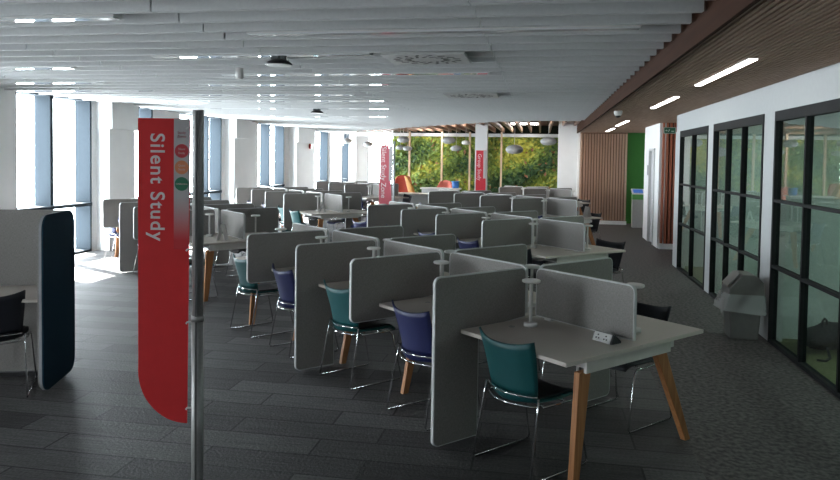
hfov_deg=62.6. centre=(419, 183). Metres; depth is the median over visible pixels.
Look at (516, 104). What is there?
ceiling baffle
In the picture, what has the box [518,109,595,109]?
ceiling baffle
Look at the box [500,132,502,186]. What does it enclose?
timber post
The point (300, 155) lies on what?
column
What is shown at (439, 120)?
ceiling baffle
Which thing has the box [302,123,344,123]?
ceiling baffle
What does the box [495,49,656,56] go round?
ceiling baffle
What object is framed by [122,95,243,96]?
ceiling baffle
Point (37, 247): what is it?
privacy screen
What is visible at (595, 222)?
chair
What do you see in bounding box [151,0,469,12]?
ceiling baffle
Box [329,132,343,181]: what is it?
column
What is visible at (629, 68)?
ceiling baffle
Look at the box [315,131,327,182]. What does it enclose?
window
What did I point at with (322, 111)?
ceiling baffle
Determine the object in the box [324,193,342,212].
screen
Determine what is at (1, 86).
ceiling baffle
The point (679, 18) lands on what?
ceiling baffle
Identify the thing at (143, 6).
ceiling baffle
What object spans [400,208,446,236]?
divider
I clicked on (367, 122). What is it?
ceiling baffle
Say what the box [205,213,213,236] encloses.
desk lamp
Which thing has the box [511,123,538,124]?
light panel
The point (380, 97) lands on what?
ceiling baffle
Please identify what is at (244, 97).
ceiling baffle
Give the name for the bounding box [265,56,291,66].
ceiling speaker
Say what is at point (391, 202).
screen
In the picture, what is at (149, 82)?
ceiling baffle
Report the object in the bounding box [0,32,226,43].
ceiling baffle
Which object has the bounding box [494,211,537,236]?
divider
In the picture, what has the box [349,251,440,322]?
divider
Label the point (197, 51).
ceiling baffle
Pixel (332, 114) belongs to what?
ceiling baffle
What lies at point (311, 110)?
ceiling baffle
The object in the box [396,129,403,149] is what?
pendant lamp
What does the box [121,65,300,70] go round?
ceiling baffle
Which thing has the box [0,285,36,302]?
countertop
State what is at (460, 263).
screen
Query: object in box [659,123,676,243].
trim
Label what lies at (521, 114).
ceiling baffle
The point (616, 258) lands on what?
chair
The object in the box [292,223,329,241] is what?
screen
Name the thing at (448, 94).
ceiling vent
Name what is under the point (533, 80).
ceiling baffle
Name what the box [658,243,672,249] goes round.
baseboard
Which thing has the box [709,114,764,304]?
window
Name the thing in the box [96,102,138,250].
wall
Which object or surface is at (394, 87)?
ceiling baffle
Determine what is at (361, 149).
wall
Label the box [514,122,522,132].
ceiling beam
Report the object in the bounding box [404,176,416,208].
lounge chair
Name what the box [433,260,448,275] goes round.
desk lamp
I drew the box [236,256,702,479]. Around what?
desk
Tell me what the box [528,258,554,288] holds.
chair
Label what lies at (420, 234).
chair
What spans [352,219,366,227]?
chair
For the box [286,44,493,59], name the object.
ceiling baffle
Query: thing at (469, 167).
timber post
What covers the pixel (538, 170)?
foliage
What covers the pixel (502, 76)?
ceiling baffle
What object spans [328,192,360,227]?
divider
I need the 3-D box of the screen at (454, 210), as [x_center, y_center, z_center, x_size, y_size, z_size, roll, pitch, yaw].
[0.712,0.562,10.085,0.040,0.346,0.848,-1,2,-33]
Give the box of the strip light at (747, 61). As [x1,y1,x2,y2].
[694,58,758,85]
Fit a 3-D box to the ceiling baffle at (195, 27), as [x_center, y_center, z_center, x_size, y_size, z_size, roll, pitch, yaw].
[-2.760,-1.314,5.620,2.158,0.200,0.060,1,2,10]
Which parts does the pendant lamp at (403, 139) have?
lamp shade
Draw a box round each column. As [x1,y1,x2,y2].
[224,119,251,203]
[289,127,315,188]
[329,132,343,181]
[474,122,487,190]
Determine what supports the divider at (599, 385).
attached to the desk at (559, 343)
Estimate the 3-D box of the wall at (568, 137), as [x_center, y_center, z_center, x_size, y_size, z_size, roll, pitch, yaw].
[5.068,-0.410,20.389,1.960,3.150,0.480,1,2,10]
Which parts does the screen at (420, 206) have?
fabric panel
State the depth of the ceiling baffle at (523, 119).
16.56 m
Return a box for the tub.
[452,182,458,187]
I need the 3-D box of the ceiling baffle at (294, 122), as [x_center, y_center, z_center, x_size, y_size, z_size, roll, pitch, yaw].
[-2.536,-1.814,19.470,2.158,0.200,0.060,1,2,10]
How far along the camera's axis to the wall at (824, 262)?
7.18 m
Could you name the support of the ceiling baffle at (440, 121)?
hanging from the rails
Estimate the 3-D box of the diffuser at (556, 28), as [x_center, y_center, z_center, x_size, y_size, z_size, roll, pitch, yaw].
[0.118,-1.167,5.308,3.020,0.012,0.090,1,2,10]
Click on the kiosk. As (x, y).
(637, 194)
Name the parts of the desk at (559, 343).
leg, leg, leg, leg, leg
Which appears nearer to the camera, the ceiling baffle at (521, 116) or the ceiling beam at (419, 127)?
the ceiling baffle at (521, 116)
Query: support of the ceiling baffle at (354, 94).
hanging from the rails
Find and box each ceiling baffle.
[0,0,122,3]
[0,0,153,16]
[0,13,181,26]
[0,23,205,36]
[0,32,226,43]
[0,44,30,50]
[0,50,57,56]
[0,56,81,62]
[0,62,100,66]
[0,66,122,71]
[0,70,141,75]
[0,79,24,81]
[0,84,43,84]
[0,85,63,87]
[4,74,155,78]
[4,88,78,89]
[23,91,95,92]
[25,78,171,81]
[27,40,245,50]
[38,92,109,94]
[44,81,185,84]
[54,48,261,56]
[54,95,122,96]
[62,84,198,87]
[68,97,135,98]
[79,55,270,61]
[79,87,211,89]
[82,99,146,99]
[94,90,222,92]
[95,100,157,101]
[101,59,288,65]
[109,92,233,94]
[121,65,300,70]
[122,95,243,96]
[122,102,168,103]
[133,104,178,104]
[135,96,253,98]
[139,105,188,106]
[140,69,311,74]
[140,107,197,107]
[147,99,261,99]
[150,108,205,108]
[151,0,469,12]
[156,74,321,77]
[158,100,269,101]
[159,109,214,110]
[169,102,277,103]
[169,111,221,111]
[172,77,331,80]
[177,112,229,112]
[179,104,284,104]
[180,0,475,23]
[185,113,236,113]
[186,81,339,83]
[189,105,291,106]
[198,107,298,107]
[199,84,347,86]
[204,6,479,32]
[204,114,243,114]
[204,115,249,115]
[206,108,304,109]
[208,116,255,116]
[212,87,354,89]
[214,109,310,110]
[215,117,261,117]
[222,111,311,111]
[223,89,360,91]
[224,118,267,118]
[225,32,483,40]
[230,112,309,112]
[234,92,367,93]
[237,113,326,113]
[244,33,487,47]
[244,114,331,114]
[245,94,372,96]
[250,115,335,115]
[250,120,283,120]
[252,121,287,121]
[253,96,378,98]
[256,122,285,122]
[261,37,490,53]
[261,123,301,123]
[262,98,383,99]
[262,117,344,117]
[268,118,348,118]
[270,100,388,101]
[270,124,302,124]
[274,119,352,119]
[278,102,392,103]
[279,125,313,125]
[283,126,321,126]
[285,104,396,105]
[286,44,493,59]
[288,121,358,121]
[289,51,495,64]
[292,105,400,106]
[294,122,366,122]
[299,107,404,108]
[301,57,497,68]
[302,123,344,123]
[305,108,408,109]
[307,124,376,124]
[311,110,411,110]
[311,120,356,120]
[312,63,499,72]
[314,125,367,125]
[322,68,501,76]
[322,111,414,111]
[323,112,417,113]
[327,113,420,114]
[331,72,503,80]
[332,114,423,115]
[336,115,426,116]
[340,76,505,83]
[341,127,389,127]
[344,128,391,128]
[345,117,431,118]
[347,82,506,86]
[348,126,384,126]
[349,118,406,118]
[353,119,434,119]
[355,83,507,88]
[357,120,437,120]
[361,86,508,91]
[361,120,439,121]
[367,122,442,122]
[368,89,510,93]
[371,123,445,123]
[373,94,511,95]
[379,96,512,98]
[380,125,435,125]
[384,98,513,99]
[385,117,428,117]
[385,126,418,126]
[389,100,513,101]
[393,100,514,103]
[397,102,515,105]
[401,106,516,106]
[404,124,447,124]
[405,107,516,108]
[409,107,517,109]
[409,121,441,122]
[412,110,518,110]
[415,111,518,112]
[418,111,519,113]
[421,114,519,114]
[424,114,520,115]
[427,116,520,116]
[429,116,521,117]
[432,118,521,118]
[435,119,521,119]
[439,120,522,121]
[441,121,496,121]
[443,122,485,122]
[468,119,522,120]
[471,0,692,5]
[476,0,703,17]
[481,13,691,27]
[485,24,680,36]
[489,34,671,43]
[492,42,663,50]
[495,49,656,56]
[497,56,649,62]
[499,61,643,67]
[501,66,638,71]
[503,71,634,75]
[505,75,629,79]
[506,79,625,82]
[508,82,622,85]
[509,86,619,88]
[510,89,616,91]
[511,91,613,93]
[512,94,610,95]
[513,96,608,97]
[514,98,606,99]
[515,100,604,101]
[516,102,602,103]
[516,104,600,105]
[517,106,598,106]
[518,107,596,108]
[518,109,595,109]
[519,110,593,111]
[520,111,592,112]
[520,113,590,113]
[521,114,589,114]
[521,115,588,115]
[522,116,587,116]
[522,117,586,117]
[522,118,585,118]
[523,119,584,119]
[523,120,580,120]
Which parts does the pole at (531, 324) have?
stem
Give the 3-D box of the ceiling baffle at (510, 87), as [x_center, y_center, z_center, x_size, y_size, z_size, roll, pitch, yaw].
[1.935,-1.380,9.305,1.458,0.200,0.060,1,2,10]
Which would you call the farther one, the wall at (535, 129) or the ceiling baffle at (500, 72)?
the wall at (535, 129)
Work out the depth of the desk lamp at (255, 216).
9.16 m
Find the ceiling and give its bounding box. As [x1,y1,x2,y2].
[488,121,558,125]
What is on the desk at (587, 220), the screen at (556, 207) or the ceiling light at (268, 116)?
the screen at (556, 207)
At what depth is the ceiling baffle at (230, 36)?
5.61 m
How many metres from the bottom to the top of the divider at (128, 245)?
1.077 m
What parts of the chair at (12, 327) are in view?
rail, rail, backrest, seat, leg frame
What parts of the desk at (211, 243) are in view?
leg, leg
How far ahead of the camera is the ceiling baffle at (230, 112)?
15.46 m
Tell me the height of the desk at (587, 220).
0.741 m
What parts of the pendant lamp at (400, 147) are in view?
lamp shade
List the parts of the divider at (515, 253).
edge trim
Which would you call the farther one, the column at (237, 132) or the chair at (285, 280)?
the column at (237, 132)
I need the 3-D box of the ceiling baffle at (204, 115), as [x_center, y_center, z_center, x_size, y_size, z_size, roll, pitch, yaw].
[-4.751,-1.751,16.853,1.278,0.200,0.061,1,2,10]
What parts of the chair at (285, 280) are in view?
leg frame, backrest, seat, leg frame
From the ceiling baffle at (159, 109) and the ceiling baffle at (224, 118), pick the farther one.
the ceiling baffle at (224, 118)
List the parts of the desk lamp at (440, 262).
stem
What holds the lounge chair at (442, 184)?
on the floor
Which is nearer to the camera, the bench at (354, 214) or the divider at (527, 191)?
the bench at (354, 214)
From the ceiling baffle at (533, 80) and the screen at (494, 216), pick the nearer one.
the ceiling baffle at (533, 80)
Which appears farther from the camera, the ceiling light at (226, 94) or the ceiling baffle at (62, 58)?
the ceiling light at (226, 94)
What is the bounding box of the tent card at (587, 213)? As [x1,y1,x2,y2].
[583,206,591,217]
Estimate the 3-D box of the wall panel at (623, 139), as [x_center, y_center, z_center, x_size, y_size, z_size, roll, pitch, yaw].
[5.321,-0.189,20.048,1.303,2.500,0.120,1,2,10]
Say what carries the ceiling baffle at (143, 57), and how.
hanging from the rails
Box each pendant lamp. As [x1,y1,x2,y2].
[342,138,351,143]
[363,141,372,146]
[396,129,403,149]
[397,129,408,142]
[403,142,411,150]
[442,137,454,143]
[451,128,461,150]
[462,140,469,144]
[506,137,522,153]
[540,131,556,144]
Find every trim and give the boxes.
[352,132,557,137]
[577,0,760,132]
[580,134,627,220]
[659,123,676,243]
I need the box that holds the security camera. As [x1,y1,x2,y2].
[614,111,621,117]
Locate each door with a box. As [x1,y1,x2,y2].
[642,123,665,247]
[646,148,654,244]
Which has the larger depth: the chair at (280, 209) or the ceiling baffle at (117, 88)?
the chair at (280, 209)
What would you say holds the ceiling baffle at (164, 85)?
hanging from the rails
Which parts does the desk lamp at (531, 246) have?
stem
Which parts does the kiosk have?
screen frame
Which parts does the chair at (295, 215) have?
backrest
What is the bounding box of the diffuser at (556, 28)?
[248,26,639,36]
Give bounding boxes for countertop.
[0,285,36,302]
[420,187,461,192]
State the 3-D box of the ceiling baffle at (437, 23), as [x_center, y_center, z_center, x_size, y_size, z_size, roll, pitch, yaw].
[-0.623,-1.270,5.247,2.158,0.200,0.060,1,2,10]
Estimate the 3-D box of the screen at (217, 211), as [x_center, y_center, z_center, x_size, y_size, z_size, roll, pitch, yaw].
[-3.060,0.511,9.970,0.040,0.346,0.848,-1,3,-37]
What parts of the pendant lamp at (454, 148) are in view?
lamp shade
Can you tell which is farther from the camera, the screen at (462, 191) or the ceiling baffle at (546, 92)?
the screen at (462, 191)
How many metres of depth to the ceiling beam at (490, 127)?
24.04 m
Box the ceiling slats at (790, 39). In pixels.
[579,0,839,132]
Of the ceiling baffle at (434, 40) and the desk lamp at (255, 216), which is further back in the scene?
the desk lamp at (255, 216)
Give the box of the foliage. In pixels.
[392,136,557,192]
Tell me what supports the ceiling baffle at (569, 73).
hanging from the rails
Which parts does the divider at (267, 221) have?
edge trim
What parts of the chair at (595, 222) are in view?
backrest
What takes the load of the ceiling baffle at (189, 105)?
hanging from the rails
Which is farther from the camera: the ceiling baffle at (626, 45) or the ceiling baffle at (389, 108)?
the ceiling baffle at (389, 108)
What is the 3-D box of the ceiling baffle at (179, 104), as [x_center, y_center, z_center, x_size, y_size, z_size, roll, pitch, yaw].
[-3.621,-1.605,13.277,2.158,0.200,0.060,1,2,10]
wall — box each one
[0,88,357,250]
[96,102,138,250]
[357,131,392,180]
[393,126,558,182]
[557,121,627,220]
[626,133,644,223]
[672,62,839,341]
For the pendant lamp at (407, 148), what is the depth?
24.81 m
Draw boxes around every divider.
[102,198,137,227]
[119,202,137,271]
[133,205,191,239]
[189,209,214,235]
[190,200,229,264]
[204,203,253,223]
[226,207,278,232]
[236,187,269,203]
[246,230,324,283]
[251,189,285,207]
[265,191,301,213]
[277,187,307,190]
[283,193,320,230]
[293,188,322,226]
[294,239,375,369]
[311,190,342,202]
[316,181,339,190]
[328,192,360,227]
[329,183,353,192]
[338,225,402,255]
[344,184,369,195]
[345,181,366,215]
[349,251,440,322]
[360,182,378,193]
[367,204,412,226]
[389,234,455,272]
[391,184,398,195]
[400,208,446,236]
[422,203,460,213]
[428,191,457,202]
[431,267,525,446]
[435,213,485,248]
[454,193,483,206]
[454,244,526,264]
[456,206,494,219]
[469,190,490,193]
[480,195,511,211]
[481,218,531,246]
[494,192,515,197]
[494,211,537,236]
[499,187,522,194]
[511,198,542,214]
[519,194,545,203]
[523,188,545,194]
[539,257,612,400]
[540,216,583,223]
[549,197,576,199]
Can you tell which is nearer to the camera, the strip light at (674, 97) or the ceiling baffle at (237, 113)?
the strip light at (674, 97)
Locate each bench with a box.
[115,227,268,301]
[234,200,366,227]
[362,194,408,204]
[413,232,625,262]
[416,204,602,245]
[577,202,590,214]
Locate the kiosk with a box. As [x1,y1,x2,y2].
[631,189,643,227]
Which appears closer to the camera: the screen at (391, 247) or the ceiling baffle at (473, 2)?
the ceiling baffle at (473, 2)
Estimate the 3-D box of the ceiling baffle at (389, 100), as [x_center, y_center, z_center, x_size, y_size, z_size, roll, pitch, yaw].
[0.526,-1.491,11.803,2.158,0.200,0.060,1,2,10]
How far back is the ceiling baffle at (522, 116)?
15.47 m
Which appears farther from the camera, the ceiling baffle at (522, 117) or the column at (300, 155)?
the column at (300, 155)
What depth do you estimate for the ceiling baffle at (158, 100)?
12.54 m
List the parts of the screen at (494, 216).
fabric panel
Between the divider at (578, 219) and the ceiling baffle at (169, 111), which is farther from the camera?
the ceiling baffle at (169, 111)
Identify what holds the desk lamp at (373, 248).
on the desk at (559, 343)
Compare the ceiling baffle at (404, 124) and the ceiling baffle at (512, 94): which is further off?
the ceiling baffle at (404, 124)
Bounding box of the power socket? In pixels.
[592,330,620,344]
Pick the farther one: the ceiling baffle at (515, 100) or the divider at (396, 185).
the divider at (396, 185)
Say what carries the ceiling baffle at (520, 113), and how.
hanging from the rails
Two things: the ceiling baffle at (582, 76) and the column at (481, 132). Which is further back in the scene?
the column at (481, 132)
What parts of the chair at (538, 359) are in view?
leg frame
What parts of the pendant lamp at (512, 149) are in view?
lamp shade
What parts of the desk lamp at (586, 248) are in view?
stem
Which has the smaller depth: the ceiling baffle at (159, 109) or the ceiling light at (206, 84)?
the ceiling light at (206, 84)
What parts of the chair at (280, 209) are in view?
backrest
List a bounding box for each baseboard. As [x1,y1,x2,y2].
[599,220,625,224]
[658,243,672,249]
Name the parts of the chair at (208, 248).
leg frame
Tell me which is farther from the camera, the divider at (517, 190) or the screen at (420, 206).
the divider at (517, 190)
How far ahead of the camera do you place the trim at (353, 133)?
26.76 m
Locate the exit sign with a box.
[663,127,675,133]
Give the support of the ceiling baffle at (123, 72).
hanging from the rails
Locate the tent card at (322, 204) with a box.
[318,202,325,212]
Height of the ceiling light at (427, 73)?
0.350 m
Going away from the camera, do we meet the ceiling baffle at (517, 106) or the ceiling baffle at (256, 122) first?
the ceiling baffle at (517, 106)
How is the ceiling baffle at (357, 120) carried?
hanging from the rails
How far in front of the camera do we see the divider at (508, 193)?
15.67 m
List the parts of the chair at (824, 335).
handle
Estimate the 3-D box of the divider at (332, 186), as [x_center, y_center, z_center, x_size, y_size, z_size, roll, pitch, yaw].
[-2.290,0.214,20.186,0.833,0.476,0.029,-1,2,-33]
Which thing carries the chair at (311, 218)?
on the floor
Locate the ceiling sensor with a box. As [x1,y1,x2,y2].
[235,68,243,78]
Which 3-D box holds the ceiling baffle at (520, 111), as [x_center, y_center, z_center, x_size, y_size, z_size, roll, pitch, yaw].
[2.765,-1.540,14.040,1.458,0.200,0.060,1,2,10]
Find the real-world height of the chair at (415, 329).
0.809 m
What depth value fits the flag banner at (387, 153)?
17.00 m
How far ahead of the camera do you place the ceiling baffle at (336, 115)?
16.19 m
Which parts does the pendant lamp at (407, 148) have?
lamp shade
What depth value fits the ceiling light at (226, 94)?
10.96 m
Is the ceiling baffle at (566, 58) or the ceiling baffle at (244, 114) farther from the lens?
the ceiling baffle at (244, 114)
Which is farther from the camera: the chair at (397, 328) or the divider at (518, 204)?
the divider at (518, 204)
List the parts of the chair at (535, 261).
seat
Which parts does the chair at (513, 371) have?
leg frame, backrest, rail, rail, seat, leg frame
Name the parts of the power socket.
plate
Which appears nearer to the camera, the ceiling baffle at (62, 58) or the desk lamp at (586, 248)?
the ceiling baffle at (62, 58)
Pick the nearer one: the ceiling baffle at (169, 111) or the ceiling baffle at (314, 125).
the ceiling baffle at (169, 111)
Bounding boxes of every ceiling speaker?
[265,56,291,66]
[310,109,322,113]
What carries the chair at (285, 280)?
on the floor
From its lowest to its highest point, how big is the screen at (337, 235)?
0.346 m
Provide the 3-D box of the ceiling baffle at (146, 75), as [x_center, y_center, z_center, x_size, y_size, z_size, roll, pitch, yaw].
[-4.387,-1.457,8.906,2.158,0.200,0.062,1,2,10]
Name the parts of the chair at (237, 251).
seat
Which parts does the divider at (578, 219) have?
edge trim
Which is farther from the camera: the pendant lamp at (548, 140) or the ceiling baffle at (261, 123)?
the pendant lamp at (548, 140)
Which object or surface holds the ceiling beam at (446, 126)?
attached to the ceiling
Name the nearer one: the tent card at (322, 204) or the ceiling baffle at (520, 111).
the tent card at (322, 204)
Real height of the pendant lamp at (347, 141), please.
0.800 m
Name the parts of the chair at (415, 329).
leg frame, backrest, rail, rail, seat, leg frame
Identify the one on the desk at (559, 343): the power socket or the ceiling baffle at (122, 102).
the power socket
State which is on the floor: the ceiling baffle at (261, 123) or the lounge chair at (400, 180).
the lounge chair at (400, 180)
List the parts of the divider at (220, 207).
edge trim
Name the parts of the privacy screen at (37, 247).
rim trim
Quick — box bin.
[721,270,763,339]
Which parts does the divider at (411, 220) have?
edge trim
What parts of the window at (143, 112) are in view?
frame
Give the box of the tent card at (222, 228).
[216,223,227,240]
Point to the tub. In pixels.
(454, 184)
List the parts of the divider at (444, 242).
edge trim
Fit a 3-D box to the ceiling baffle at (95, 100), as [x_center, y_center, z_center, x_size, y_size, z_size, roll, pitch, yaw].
[-5.453,-1.616,12.846,1.278,0.200,0.061,1,2,10]
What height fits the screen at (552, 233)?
0.346 m
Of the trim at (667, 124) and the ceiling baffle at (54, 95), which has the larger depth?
the trim at (667, 124)
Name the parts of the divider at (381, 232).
edge trim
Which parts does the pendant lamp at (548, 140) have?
lamp shade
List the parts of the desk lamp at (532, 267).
stem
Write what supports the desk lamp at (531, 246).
on the desk at (547, 253)
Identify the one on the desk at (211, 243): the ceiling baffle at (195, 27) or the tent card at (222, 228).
the tent card at (222, 228)
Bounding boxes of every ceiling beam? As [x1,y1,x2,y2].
[400,127,416,131]
[406,127,425,131]
[415,126,434,131]
[421,126,442,131]
[432,125,451,131]
[439,125,460,131]
[450,124,468,131]
[458,124,474,131]
[479,123,495,132]
[489,122,504,132]
[500,121,513,132]
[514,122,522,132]
[526,122,531,132]
[549,121,553,132]
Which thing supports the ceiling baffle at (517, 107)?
hanging from the rails
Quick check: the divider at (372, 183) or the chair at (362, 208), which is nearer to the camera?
the chair at (362, 208)
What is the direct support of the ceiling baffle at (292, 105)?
hanging from the rails
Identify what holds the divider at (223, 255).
attached to the desk at (211, 243)
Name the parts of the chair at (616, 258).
backrest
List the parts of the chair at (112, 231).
backrest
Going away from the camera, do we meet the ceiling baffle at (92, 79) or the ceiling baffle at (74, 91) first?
the ceiling baffle at (92, 79)
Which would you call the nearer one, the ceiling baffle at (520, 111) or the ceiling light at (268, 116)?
the ceiling baffle at (520, 111)
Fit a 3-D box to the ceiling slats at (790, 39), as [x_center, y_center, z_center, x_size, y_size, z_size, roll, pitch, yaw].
[3.566,-1.097,8.531,1.917,0.040,23.100,1,2,10]
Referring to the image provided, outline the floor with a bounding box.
[0,201,839,479]
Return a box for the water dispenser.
[451,181,459,187]
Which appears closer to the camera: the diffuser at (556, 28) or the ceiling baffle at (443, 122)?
the diffuser at (556, 28)
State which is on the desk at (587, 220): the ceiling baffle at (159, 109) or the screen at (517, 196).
the screen at (517, 196)
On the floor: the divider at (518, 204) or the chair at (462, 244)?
the chair at (462, 244)
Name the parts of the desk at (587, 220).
leg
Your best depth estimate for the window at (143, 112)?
14.89 m
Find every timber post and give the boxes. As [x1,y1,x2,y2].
[408,131,410,176]
[440,132,442,180]
[468,132,470,190]
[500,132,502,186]
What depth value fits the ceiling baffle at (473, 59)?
7.11 m
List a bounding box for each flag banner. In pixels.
[138,109,203,479]
[379,141,394,204]
[476,150,485,189]
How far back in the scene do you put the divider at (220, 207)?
10.62 m
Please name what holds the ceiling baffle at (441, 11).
hanging from the rails
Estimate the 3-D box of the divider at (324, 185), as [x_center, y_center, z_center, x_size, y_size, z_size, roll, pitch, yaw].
[-2.796,0.478,21.001,0.798,1.077,0.029,-1,2,-33]
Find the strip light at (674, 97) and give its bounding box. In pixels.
[650,96,679,108]
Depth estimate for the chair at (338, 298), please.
5.57 m
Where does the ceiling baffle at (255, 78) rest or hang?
hanging from the rails
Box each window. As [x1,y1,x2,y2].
[16,91,91,253]
[135,107,152,197]
[180,113,221,199]
[258,123,284,187]
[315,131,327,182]
[342,133,348,182]
[367,136,392,181]
[676,125,708,289]
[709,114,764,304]
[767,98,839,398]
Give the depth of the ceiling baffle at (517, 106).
12.55 m
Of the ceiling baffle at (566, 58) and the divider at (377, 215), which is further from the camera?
the divider at (377, 215)
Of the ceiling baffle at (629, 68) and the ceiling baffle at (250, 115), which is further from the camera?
the ceiling baffle at (250, 115)
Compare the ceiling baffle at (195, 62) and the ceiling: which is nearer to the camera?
the ceiling baffle at (195, 62)
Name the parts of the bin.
lid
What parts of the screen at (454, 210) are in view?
fabric panel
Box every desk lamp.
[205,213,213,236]
[251,215,259,232]
[315,236,326,242]
[346,196,351,211]
[367,246,380,256]
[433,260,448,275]
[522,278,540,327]
[526,264,539,306]
[529,223,537,247]
[533,219,537,241]
[585,224,592,249]
[627,282,644,332]
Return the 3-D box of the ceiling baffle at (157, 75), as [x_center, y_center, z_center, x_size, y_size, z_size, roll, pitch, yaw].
[-2.249,-1.413,8.534,2.158,0.200,0.060,1,2,10]
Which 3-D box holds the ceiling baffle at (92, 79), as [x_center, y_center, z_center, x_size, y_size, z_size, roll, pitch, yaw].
[-4.323,-1.470,9.271,2.158,0.200,0.060,1,2,10]
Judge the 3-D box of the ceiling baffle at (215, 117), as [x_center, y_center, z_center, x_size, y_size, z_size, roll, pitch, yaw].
[-4.623,-1.776,17.581,1.278,0.200,0.060,1,2,10]
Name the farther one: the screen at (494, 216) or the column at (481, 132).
the column at (481, 132)
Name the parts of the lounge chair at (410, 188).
backrest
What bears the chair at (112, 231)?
on the floor
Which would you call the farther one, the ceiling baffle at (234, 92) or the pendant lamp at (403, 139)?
the pendant lamp at (403, 139)
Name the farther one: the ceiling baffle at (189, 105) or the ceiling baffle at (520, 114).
the ceiling baffle at (520, 114)
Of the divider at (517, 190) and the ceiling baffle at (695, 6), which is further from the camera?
the divider at (517, 190)
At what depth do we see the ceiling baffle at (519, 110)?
13.65 m
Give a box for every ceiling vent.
[380,52,471,64]
[443,92,498,97]
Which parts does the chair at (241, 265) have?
backrest, leg frame, seat, leg frame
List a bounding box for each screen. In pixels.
[0,210,74,389]
[204,206,219,232]
[221,210,244,239]
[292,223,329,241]
[306,191,322,208]
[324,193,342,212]
[332,230,379,255]
[357,183,371,195]
[373,184,378,195]
[384,240,443,275]
[389,201,414,207]
[417,204,448,213]
[449,252,527,312]
[451,208,487,219]
[462,191,484,194]
[487,193,512,197]
[491,213,533,242]
[515,195,543,213]
[535,268,636,340]
[537,218,585,251]
[546,198,576,215]
[549,188,571,196]
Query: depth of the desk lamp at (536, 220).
9.19 m
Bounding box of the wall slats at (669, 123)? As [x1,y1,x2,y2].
[664,123,673,243]
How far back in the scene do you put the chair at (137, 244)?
10.51 m
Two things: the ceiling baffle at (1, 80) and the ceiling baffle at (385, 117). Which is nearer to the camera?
the ceiling baffle at (1, 80)
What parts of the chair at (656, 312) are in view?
leg frame, seat, leg frame, backrest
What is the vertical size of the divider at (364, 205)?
1.077 m
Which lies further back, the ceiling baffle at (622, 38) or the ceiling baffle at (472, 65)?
the ceiling baffle at (472, 65)
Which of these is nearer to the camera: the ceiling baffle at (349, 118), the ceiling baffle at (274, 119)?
the ceiling baffle at (349, 118)
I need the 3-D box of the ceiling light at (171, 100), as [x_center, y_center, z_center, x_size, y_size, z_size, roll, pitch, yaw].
[-2.552,-1.623,12.150,3.930,0.350,0.110,1,2,10]
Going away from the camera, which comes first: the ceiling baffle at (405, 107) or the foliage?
the ceiling baffle at (405, 107)
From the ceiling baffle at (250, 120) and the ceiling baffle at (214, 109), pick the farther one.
the ceiling baffle at (250, 120)
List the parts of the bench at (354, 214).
leg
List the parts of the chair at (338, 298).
backrest, rail, rail, leg frame, seat, leg frame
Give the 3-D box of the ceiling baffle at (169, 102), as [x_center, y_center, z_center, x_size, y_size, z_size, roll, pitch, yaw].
[-3.685,-1.593,12.913,2.158,0.200,0.062,1,2,10]
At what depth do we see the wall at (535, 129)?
26.80 m
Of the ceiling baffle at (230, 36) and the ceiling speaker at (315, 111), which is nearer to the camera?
the ceiling baffle at (230, 36)
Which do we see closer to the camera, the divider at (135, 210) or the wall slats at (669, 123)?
the divider at (135, 210)
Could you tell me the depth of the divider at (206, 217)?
9.47 m
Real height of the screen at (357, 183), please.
0.346 m
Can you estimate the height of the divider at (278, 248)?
0.476 m
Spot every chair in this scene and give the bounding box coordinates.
[0,290,36,397]
[104,228,118,261]
[133,244,137,273]
[189,259,217,300]
[204,248,241,271]
[225,249,246,281]
[230,253,293,337]
[269,263,338,358]
[278,205,305,230]
[289,209,301,230]
[309,217,333,237]
[319,279,401,389]
[327,218,344,240]
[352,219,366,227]
[361,195,366,218]
[371,328,401,343]
[386,300,480,431]
[395,175,411,191]
[402,194,411,202]
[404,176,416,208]
[417,229,434,235]
[437,180,451,187]
[457,237,478,248]
[472,327,587,479]
[527,249,535,277]
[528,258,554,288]
[538,359,544,379]
[577,199,589,212]
[581,302,671,433]
[586,213,601,238]
[596,238,625,282]
[806,318,837,361]
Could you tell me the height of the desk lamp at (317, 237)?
0.308 m
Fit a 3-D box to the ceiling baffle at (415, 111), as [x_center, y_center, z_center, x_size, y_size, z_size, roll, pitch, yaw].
[0.972,-1.577,14.353,2.158,0.200,0.060,1,2,10]
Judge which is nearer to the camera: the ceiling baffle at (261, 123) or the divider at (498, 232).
the divider at (498, 232)
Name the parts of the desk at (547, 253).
rail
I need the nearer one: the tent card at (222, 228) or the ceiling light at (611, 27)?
the ceiling light at (611, 27)
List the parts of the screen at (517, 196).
fabric panel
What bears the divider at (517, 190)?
attached to the bench at (580, 204)
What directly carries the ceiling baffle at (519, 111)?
hanging from the rails
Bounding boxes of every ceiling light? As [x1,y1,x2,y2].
[0,14,122,22]
[0,67,75,69]
[0,82,104,83]
[16,90,154,91]
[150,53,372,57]
[171,100,384,100]
[202,94,353,95]
[206,84,388,85]
[209,108,388,108]
[221,72,488,75]
[246,18,641,36]
[268,116,370,116]
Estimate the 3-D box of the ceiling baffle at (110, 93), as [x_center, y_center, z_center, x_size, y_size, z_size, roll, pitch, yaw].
[-4.004,-1.531,11.092,2.158,0.200,0.060,1,2,10]
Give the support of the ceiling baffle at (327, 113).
hanging from the rails
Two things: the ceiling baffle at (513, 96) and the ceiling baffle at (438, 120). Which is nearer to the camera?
the ceiling baffle at (513, 96)
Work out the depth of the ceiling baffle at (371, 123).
19.43 m
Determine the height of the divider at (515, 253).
0.476 m
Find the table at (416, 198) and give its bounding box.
[398,192,427,206]
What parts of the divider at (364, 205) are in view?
fabric panel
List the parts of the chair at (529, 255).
backrest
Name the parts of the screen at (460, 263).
fabric panel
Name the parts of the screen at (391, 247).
fabric panel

